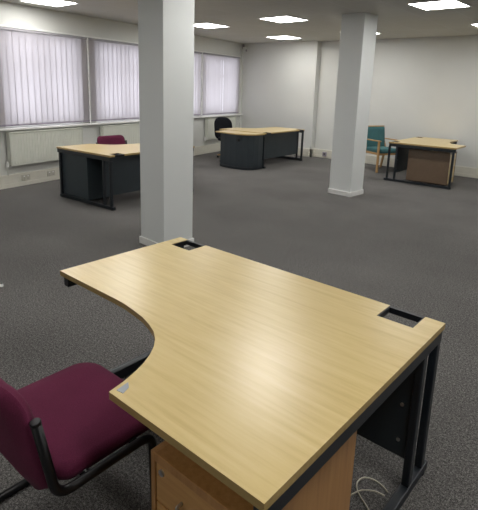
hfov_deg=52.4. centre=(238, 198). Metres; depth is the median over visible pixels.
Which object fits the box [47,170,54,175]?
wall socket
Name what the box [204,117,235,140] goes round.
radiator
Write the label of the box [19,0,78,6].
recessed light
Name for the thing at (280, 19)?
recessed light
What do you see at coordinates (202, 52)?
trim
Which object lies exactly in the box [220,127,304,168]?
curved desk
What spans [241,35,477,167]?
wall
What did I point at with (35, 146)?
radiator
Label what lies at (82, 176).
drawer pedestal
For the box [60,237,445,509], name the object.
curved desk
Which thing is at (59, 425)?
chair
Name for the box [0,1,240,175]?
wall
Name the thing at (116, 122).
windowsill
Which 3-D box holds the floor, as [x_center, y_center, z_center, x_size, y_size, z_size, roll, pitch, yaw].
[0.858,0.834,4.112,14.574,0.120,14.486,12,17,39]
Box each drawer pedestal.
[62,153,109,200]
[151,431,356,509]
[406,148,456,185]
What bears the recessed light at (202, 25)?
in the ceiling
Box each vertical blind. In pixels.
[0,26,89,126]
[88,38,138,121]
[193,51,201,115]
[202,53,239,114]
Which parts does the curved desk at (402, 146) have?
post, post, modesty panel, rail, post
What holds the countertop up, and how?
on the base cabinet
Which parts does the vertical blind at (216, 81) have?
head rail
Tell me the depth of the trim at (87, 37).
8.61 m
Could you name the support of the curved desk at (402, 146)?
on the floor
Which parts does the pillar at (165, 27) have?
skirting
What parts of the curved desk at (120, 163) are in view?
post, rail, post, post, modesty panel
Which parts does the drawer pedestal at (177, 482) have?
drawer, handle, drawer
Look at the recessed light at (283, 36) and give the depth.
10.88 m
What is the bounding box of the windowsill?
[0,114,242,130]
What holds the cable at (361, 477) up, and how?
on the floor
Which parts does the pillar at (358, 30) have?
skirting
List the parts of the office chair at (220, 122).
backrest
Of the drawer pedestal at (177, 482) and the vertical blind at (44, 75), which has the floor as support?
the drawer pedestal at (177, 482)
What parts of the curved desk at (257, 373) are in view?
corner plate, rail, rail, modesty panel, post, post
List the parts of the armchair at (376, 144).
backrest, head rail, leg, seat, leg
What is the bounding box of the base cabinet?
[216,130,264,169]
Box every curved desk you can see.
[56,143,194,210]
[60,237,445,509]
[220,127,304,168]
[383,137,465,189]
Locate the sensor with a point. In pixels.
(244, 48)
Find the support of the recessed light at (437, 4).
in the ceiling
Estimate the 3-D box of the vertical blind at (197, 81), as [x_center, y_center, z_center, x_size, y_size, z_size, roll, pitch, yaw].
[-1.306,-2.552,10.823,0.045,1.447,1.603,9,15,30]
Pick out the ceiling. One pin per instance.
(396, 18)
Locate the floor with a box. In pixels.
[0,151,477,509]
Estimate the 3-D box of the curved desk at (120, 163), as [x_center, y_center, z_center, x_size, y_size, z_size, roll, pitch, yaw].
[-1.644,-0.410,7.281,1.235,0.732,1.600,11,16,36]
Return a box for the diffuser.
[269,36,296,38]
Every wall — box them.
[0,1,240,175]
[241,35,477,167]
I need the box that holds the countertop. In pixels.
[216,130,264,135]
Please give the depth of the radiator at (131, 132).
9.47 m
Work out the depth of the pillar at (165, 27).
4.71 m
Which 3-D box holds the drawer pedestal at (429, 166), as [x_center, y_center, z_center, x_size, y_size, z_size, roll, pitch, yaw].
[3.574,-0.582,9.010,0.766,0.610,0.410,12,16,37]
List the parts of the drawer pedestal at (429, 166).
drawer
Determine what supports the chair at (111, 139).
on the floor
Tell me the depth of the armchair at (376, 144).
10.33 m
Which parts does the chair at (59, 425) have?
frame, backrest, seat, frame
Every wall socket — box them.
[22,174,29,180]
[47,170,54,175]
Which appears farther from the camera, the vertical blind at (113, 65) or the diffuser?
the diffuser
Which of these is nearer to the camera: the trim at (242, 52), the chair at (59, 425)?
the chair at (59, 425)
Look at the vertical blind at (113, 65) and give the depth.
9.11 m
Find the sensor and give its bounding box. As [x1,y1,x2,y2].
[242,44,246,51]
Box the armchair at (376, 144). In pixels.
[366,125,396,172]
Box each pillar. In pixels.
[138,0,194,246]
[328,12,377,196]
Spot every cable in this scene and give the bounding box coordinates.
[351,489,384,495]
[356,477,387,509]
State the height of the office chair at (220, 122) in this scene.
0.929 m
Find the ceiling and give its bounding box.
[0,0,477,43]
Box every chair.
[0,362,156,509]
[96,135,126,144]
[214,117,231,157]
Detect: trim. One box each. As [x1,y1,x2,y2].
[0,24,240,56]
[87,37,90,122]
[200,52,202,115]
[239,43,243,127]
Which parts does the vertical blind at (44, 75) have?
head rail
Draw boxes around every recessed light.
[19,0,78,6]
[194,23,229,28]
[258,15,308,22]
[266,35,301,39]
[407,0,470,9]
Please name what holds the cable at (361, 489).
on the floor
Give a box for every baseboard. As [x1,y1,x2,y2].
[0,143,220,189]
[292,147,477,177]
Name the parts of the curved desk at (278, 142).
post, modesty panel, post, post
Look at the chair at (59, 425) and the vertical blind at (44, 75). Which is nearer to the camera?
the chair at (59, 425)
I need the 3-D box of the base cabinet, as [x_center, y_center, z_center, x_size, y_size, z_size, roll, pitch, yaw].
[-0.015,-0.996,10.062,0.960,0.725,0.485,12,16,37]
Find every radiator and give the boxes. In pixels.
[6,127,82,175]
[100,123,139,143]
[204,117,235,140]
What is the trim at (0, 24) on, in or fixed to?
attached to the wall at (13, 14)
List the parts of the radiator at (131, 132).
casing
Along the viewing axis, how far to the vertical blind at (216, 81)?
12.19 m
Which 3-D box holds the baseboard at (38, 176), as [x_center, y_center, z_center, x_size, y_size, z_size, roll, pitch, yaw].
[-3.510,-0.283,7.657,0.058,0.200,13.935,9,15,30]
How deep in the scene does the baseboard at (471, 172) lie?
11.06 m
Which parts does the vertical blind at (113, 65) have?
head rail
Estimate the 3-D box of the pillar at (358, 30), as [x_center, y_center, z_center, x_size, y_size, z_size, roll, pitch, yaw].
[1.780,-1.419,7.626,0.427,2.752,0.399,14,18,43]

